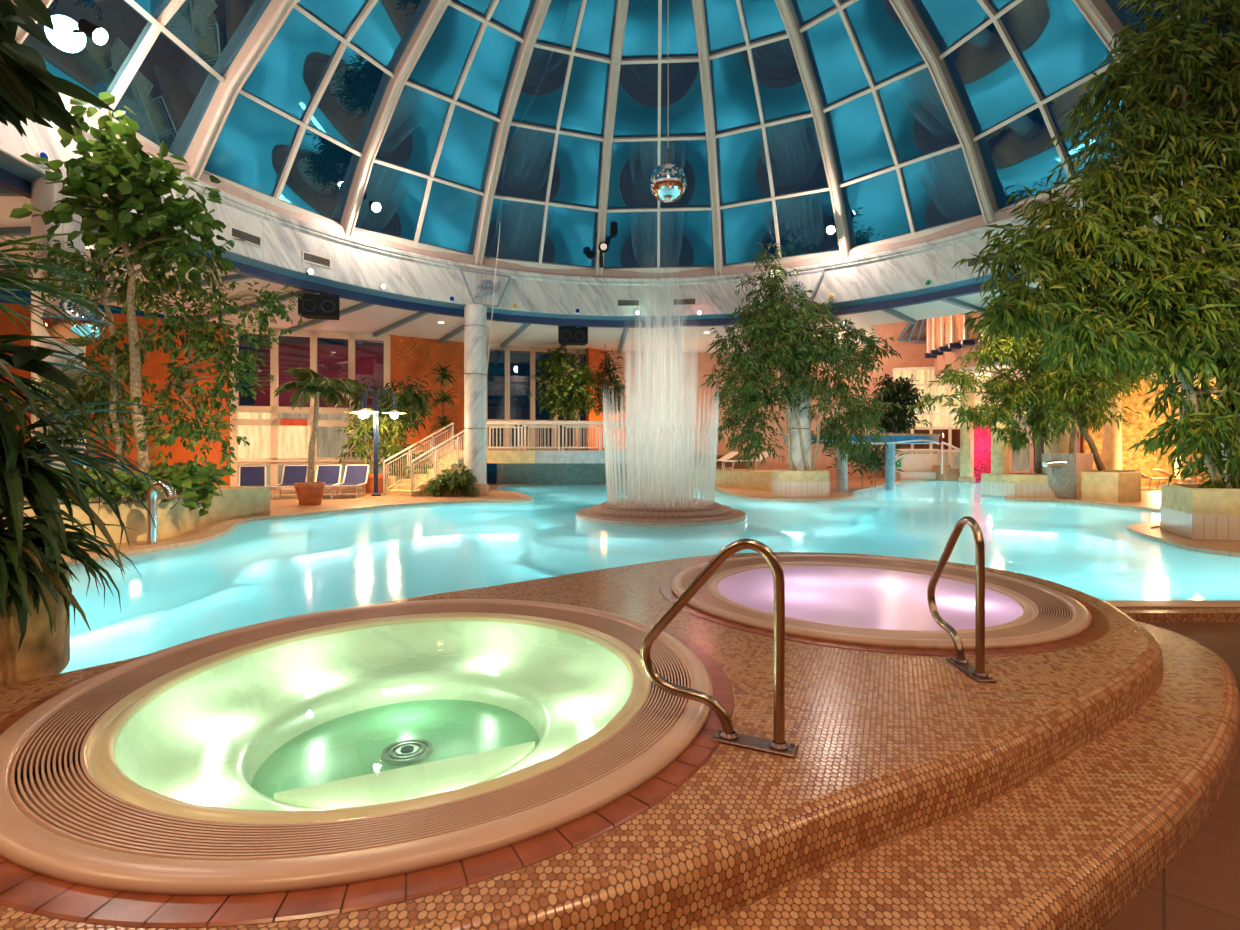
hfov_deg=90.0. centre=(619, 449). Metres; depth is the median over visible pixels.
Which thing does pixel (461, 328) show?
beam
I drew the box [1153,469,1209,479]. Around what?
sun lounger
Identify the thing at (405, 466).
shrub
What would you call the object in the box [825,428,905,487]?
plant
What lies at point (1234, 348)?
column
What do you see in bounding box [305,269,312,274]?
spotlight
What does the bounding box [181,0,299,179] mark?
beam
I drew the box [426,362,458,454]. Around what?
dracaena
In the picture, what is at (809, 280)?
relief panel
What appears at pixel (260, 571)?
pool water
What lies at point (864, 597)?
basin
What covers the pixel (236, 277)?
beam
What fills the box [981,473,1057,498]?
planter
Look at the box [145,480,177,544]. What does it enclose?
spout
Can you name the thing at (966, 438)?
pillar
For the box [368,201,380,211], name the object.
stage light
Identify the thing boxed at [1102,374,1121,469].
pillar
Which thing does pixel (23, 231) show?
beam
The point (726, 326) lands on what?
beam
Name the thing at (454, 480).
shrub
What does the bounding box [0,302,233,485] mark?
wall
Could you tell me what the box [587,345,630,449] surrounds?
ficus tree
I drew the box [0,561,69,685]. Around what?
planter
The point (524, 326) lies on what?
beam
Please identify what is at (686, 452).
floor
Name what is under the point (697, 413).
wall
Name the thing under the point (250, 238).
grille
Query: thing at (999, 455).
pillar
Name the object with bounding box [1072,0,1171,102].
trim
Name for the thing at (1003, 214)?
trim
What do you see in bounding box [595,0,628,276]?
trim
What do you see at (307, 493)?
plant pot
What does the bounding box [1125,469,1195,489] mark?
sun lounger
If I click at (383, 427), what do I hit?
shrub
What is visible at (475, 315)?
column
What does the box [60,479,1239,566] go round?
trim
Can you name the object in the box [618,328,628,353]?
beam
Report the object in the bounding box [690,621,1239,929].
step
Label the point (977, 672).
grab rail
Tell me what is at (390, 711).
basin
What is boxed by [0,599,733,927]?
whirlpool
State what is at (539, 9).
trim
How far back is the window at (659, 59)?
18.15 m
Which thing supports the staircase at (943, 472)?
on the floor at (1151, 497)
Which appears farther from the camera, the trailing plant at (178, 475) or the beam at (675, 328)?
the beam at (675, 328)
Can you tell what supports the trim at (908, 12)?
on the trim at (1003, 214)
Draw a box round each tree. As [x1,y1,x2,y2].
[9,92,245,500]
[528,346,600,449]
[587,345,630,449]
[699,243,902,470]
[854,373,931,433]
[906,307,1078,473]
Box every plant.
[0,334,184,651]
[23,459,236,516]
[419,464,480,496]
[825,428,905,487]
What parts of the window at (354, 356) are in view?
pane, pane, guard rail, pane, pane, pane, pane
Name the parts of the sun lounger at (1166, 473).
frame, backrest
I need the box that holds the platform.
[0,552,1162,929]
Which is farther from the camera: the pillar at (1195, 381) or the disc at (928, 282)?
the pillar at (1195, 381)
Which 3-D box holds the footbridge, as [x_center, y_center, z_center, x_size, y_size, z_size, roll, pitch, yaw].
[-1.375,-0.268,22.085,7.150,1.455,1.630,0,0,0]
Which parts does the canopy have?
post, post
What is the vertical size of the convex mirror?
0.878 m
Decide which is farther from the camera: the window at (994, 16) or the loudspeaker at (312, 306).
the loudspeaker at (312, 306)
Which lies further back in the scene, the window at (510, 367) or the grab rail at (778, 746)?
the window at (510, 367)
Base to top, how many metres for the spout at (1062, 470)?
1.305 m
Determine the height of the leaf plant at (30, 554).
1.568 m
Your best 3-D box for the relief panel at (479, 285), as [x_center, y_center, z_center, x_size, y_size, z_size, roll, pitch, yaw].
[-4.136,-4.950,19.121,1.615,1.040,0.280,0,0,-30]
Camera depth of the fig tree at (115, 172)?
9.51 m
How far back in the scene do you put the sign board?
21.72 m
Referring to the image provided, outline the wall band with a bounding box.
[0,118,1225,315]
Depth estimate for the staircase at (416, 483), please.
19.96 m
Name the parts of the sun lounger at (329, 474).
backrest, frame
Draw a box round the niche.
[974,421,990,481]
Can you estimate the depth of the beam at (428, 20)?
15.35 m
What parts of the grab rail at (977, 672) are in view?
plate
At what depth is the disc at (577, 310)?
20.27 m
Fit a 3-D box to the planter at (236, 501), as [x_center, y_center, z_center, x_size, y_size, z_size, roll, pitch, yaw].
[-8.702,1.090,11.000,2.995,0.620,5.200,0,0,0]
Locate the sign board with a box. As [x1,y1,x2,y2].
[280,418,307,425]
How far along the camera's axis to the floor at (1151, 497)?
17.90 m
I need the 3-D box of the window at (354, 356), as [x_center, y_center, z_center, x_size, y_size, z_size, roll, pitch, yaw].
[-10.914,-1.396,22.050,5.142,5.700,0.350,0,0,-18]
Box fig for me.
[6,233,303,499]
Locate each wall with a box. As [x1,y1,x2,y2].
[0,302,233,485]
[31,177,85,502]
[390,335,465,474]
[497,463,649,484]
[608,351,755,481]
[679,468,771,489]
[756,362,849,478]
[840,322,937,477]
[896,472,942,480]
[1080,432,1082,452]
[1083,378,1217,484]
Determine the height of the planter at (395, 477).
0.550 m
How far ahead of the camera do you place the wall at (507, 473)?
25.47 m
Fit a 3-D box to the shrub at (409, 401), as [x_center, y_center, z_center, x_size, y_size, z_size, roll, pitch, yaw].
[-7.939,-0.767,20.910,4.037,3.579,2.112,0,0,0]
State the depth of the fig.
9.80 m
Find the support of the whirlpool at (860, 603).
in the platform
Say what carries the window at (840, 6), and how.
attached to the trim at (1003, 214)
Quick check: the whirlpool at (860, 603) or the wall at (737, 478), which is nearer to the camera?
the whirlpool at (860, 603)
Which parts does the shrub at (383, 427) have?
stem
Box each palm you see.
[0,230,135,383]
[274,368,366,482]
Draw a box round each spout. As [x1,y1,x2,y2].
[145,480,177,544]
[1042,453,1092,499]
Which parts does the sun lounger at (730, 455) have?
seat frame, backrest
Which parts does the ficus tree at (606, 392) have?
stem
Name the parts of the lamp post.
lamp shade, bulb, arm, arm, arm, bulb, lamp shade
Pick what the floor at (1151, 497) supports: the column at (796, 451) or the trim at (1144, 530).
the column at (796, 451)
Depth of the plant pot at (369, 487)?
19.89 m
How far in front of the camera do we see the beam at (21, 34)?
9.23 m
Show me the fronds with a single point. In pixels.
(28, 90)
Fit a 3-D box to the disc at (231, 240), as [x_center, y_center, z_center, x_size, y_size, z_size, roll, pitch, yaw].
[-8.685,-4.617,13.852,0.082,0.198,0.198,0,0,19]
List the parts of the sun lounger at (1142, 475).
seat frame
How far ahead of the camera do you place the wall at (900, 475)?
29.14 m
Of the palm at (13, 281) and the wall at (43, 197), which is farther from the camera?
the wall at (43, 197)
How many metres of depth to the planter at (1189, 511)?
9.62 m
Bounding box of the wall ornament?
[397,339,425,367]
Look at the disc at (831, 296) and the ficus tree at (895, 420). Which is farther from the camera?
the ficus tree at (895, 420)
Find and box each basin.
[115,621,630,810]
[707,562,1037,632]
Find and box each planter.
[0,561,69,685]
[3,486,269,546]
[385,475,408,489]
[427,485,479,495]
[771,469,829,496]
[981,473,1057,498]
[1079,470,1140,502]
[1160,484,1239,540]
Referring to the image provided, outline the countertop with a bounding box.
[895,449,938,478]
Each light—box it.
[72,19,107,44]
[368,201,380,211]
[586,221,617,267]
[827,224,835,233]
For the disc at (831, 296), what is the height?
0.198 m
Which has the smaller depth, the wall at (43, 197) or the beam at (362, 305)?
the wall at (43, 197)
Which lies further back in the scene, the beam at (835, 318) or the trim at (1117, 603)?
the beam at (835, 318)
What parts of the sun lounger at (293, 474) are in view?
seat frame, seat, frame, backrest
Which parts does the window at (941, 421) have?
pane, pane, pane, pane, pane, pane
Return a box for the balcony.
[925,271,1217,379]
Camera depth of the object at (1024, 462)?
28.74 m
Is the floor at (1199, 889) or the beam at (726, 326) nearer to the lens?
the floor at (1199, 889)
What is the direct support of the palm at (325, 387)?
in the plant pot at (307, 493)
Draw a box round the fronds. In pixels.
[0,0,116,389]
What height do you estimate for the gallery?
0.120 m
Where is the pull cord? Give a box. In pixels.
[487,0,570,371]
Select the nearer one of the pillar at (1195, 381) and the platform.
the platform
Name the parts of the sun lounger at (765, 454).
seat frame, backrest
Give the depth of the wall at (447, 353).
23.78 m
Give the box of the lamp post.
[351,388,406,495]
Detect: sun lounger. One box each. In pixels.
[238,466,265,485]
[271,465,307,499]
[315,465,341,498]
[331,465,369,498]
[690,452,737,470]
[723,452,771,470]
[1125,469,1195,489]
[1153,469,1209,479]
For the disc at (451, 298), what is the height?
0.198 m
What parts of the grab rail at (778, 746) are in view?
plate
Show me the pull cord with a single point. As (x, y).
(570, 0)
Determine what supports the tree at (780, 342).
in the planter at (784, 482)
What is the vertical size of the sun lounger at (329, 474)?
0.942 m
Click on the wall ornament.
(414, 339)
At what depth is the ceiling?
20.88 m
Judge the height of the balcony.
2.900 m
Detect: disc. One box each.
[36,150,48,163]
[226,239,235,247]
[448,295,454,301]
[511,303,517,308]
[574,308,580,313]
[828,293,834,299]
[924,279,931,286]
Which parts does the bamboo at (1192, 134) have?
stem, stem, stem, stem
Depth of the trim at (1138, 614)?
5.04 m
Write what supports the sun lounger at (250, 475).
on the floor at (1151, 497)
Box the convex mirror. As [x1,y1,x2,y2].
[41,297,109,346]
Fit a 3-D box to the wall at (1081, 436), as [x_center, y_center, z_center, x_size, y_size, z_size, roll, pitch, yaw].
[25.216,-2.850,26.899,9.732,8.500,0.200,0,0,9]
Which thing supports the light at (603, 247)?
attached to the trim at (621, 5)
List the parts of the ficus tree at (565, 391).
stem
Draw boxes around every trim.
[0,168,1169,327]
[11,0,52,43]
[58,92,1131,277]
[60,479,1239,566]
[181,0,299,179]
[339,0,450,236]
[473,0,551,265]
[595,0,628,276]
[692,0,722,274]
[775,0,850,259]
[889,0,999,224]
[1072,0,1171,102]
[1103,600,1239,607]
[1118,608,1239,621]
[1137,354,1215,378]
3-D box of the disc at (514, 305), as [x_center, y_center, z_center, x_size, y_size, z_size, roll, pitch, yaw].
[-3.344,-4.572,19.661,0.198,0.198,0.082,0,0,-24]
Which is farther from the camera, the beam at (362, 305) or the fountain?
the beam at (362, 305)
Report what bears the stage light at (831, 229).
attached to the trim at (786, 8)
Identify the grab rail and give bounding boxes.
[640,538,798,757]
[927,516,996,682]
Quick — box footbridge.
[486,421,683,462]
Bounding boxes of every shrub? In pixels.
[336,400,422,473]
[344,375,445,475]
[372,437,443,482]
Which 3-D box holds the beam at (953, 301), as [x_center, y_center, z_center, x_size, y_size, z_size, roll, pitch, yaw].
[9.976,-4.200,17.965,2.800,0.120,0.130,0,0,-39]
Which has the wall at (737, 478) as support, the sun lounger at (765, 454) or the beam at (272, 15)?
the sun lounger at (765, 454)
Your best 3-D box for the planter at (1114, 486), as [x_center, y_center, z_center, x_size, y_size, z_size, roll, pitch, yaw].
[14.007,1.000,17.633,2.268,0.800,2.958,0,0,21]
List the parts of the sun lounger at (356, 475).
seat frame, seat, backrest, frame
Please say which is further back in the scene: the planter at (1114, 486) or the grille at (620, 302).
the grille at (620, 302)
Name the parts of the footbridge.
railing panel, railing panel, fascia panel, post, post, railing panel, railing panel, post, rail, rail, railing panel, railing panel, post, railing panel, railing panel, railing panel, post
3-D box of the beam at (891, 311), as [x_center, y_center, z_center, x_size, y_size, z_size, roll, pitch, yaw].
[8.703,-4.200,19.320,0.130,0.120,2.800,0,0,42]
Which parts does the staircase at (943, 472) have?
handrail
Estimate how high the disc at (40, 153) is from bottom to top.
0.198 m
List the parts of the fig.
stem, stem, stem, stem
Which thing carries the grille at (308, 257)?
attached to the wall band
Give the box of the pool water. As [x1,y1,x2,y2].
[59,480,1239,730]
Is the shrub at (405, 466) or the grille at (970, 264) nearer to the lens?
the grille at (970, 264)
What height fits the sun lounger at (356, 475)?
0.942 m
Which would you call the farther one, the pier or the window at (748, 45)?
the pier
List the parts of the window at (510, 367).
pane, pane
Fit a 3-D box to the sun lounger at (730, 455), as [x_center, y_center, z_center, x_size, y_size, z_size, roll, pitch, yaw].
[3.668,0.422,23.912,1.788,0.722,0.704,0,0,-18]
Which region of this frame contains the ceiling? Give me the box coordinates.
[0,185,1209,352]
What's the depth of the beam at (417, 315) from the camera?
20.45 m
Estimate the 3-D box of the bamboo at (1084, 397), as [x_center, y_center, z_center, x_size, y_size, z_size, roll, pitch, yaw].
[13.533,-1.558,17.573,3.758,4.319,2.551,0,0,13]
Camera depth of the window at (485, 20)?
16.50 m
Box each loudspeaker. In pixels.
[298,293,339,319]
[558,326,587,345]
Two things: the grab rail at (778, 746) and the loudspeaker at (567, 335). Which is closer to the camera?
the grab rail at (778, 746)
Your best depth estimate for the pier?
26.10 m
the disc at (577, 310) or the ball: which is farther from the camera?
the disc at (577, 310)
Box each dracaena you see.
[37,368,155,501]
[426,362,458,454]
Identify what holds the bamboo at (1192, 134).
in the planter at (1189, 511)
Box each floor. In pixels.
[61,472,1239,747]
[399,450,766,454]
[1102,622,1239,929]
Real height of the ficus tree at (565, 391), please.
4.367 m
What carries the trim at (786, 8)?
on the trim at (1003, 214)
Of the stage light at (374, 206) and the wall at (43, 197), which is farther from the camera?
the stage light at (374, 206)
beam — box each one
[0,226,98,236]
[0,254,178,274]
[91,274,253,304]
[195,290,315,320]
[287,302,374,331]
[372,312,428,336]
[439,324,463,342]
[501,323,530,347]
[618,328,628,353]
[674,327,679,354]
[723,325,741,353]
[828,317,875,344]
[882,308,915,323]
[941,298,986,313]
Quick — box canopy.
[782,433,939,493]
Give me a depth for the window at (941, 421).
30.23 m
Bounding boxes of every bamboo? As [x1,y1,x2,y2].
[952,0,1239,488]
[1026,331,1166,470]
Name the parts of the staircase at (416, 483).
post, railing panel, post, post, rail, railing panel, railing panel, post, post, rail, railing panel, railing panel, post, post, railing panel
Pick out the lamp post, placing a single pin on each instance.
(363, 413)
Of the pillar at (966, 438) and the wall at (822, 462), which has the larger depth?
the wall at (822, 462)
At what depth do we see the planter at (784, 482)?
18.46 m
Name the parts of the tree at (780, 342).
stem, stem, stem, stem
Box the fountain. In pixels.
[576,332,746,526]
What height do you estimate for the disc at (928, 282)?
0.198 m
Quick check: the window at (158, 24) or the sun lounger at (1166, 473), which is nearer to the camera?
the window at (158, 24)
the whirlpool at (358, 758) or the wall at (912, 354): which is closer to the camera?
the whirlpool at (358, 758)
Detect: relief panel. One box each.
[460,269,510,307]
[772,269,823,306]
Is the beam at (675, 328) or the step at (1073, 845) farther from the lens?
the beam at (675, 328)
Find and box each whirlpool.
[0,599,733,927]
[659,554,1109,656]
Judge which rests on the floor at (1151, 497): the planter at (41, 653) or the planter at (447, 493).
the planter at (447, 493)
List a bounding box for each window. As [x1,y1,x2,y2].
[65,0,225,162]
[203,0,394,224]
[230,326,389,489]
[354,0,523,255]
[484,0,610,268]
[486,344,585,449]
[603,0,713,272]
[709,0,839,266]
[799,0,982,249]
[892,367,990,470]
[897,319,926,342]
[939,0,1117,211]
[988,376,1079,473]
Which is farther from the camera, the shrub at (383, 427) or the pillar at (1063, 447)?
the pillar at (1063, 447)
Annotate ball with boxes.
[650,0,686,202]
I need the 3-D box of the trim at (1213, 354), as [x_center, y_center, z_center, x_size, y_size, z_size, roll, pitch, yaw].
[17.300,-2.550,18.104,5.400,0.600,3.431,0,0,0]
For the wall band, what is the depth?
17.56 m
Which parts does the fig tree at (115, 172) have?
stem, stem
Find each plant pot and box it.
[294,482,325,504]
[363,473,387,493]
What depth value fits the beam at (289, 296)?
17.82 m
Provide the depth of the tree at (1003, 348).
18.12 m
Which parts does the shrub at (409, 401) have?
stem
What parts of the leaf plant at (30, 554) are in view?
stem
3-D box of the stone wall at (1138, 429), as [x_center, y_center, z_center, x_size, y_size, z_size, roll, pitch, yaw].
[22.534,-1.000,24.494,7.023,4.800,0.200,0,0,20]
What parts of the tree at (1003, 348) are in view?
stem, stem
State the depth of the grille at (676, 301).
20.43 m
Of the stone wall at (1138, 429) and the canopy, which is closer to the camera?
the canopy
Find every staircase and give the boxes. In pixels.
[383,423,463,495]
[933,441,959,480]
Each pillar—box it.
[959,373,974,482]
[991,369,1008,472]
[1044,391,1072,452]
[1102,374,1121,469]
[1173,380,1199,483]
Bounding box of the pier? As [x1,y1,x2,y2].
[586,348,607,449]
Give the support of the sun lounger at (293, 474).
on the floor at (1151, 497)
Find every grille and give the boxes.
[230,226,261,246]
[302,251,330,267]
[617,299,639,306]
[673,298,695,305]
[967,251,996,268]
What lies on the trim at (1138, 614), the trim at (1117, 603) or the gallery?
the trim at (1117, 603)
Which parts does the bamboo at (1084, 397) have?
stem, stem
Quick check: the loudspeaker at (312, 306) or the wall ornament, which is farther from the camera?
the wall ornament
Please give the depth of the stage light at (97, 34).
9.06 m
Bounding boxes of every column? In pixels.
[464,304,488,495]
[789,305,810,470]
[1219,198,1239,488]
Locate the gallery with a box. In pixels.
[0,186,24,196]
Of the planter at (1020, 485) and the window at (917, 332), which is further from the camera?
the window at (917, 332)
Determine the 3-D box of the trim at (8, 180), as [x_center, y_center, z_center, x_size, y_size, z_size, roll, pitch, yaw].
[0.728,-4.250,10.556,21.000,0.220,21.000,0,0,0]
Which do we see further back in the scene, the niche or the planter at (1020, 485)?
the niche
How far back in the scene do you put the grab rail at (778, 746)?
2.23 m

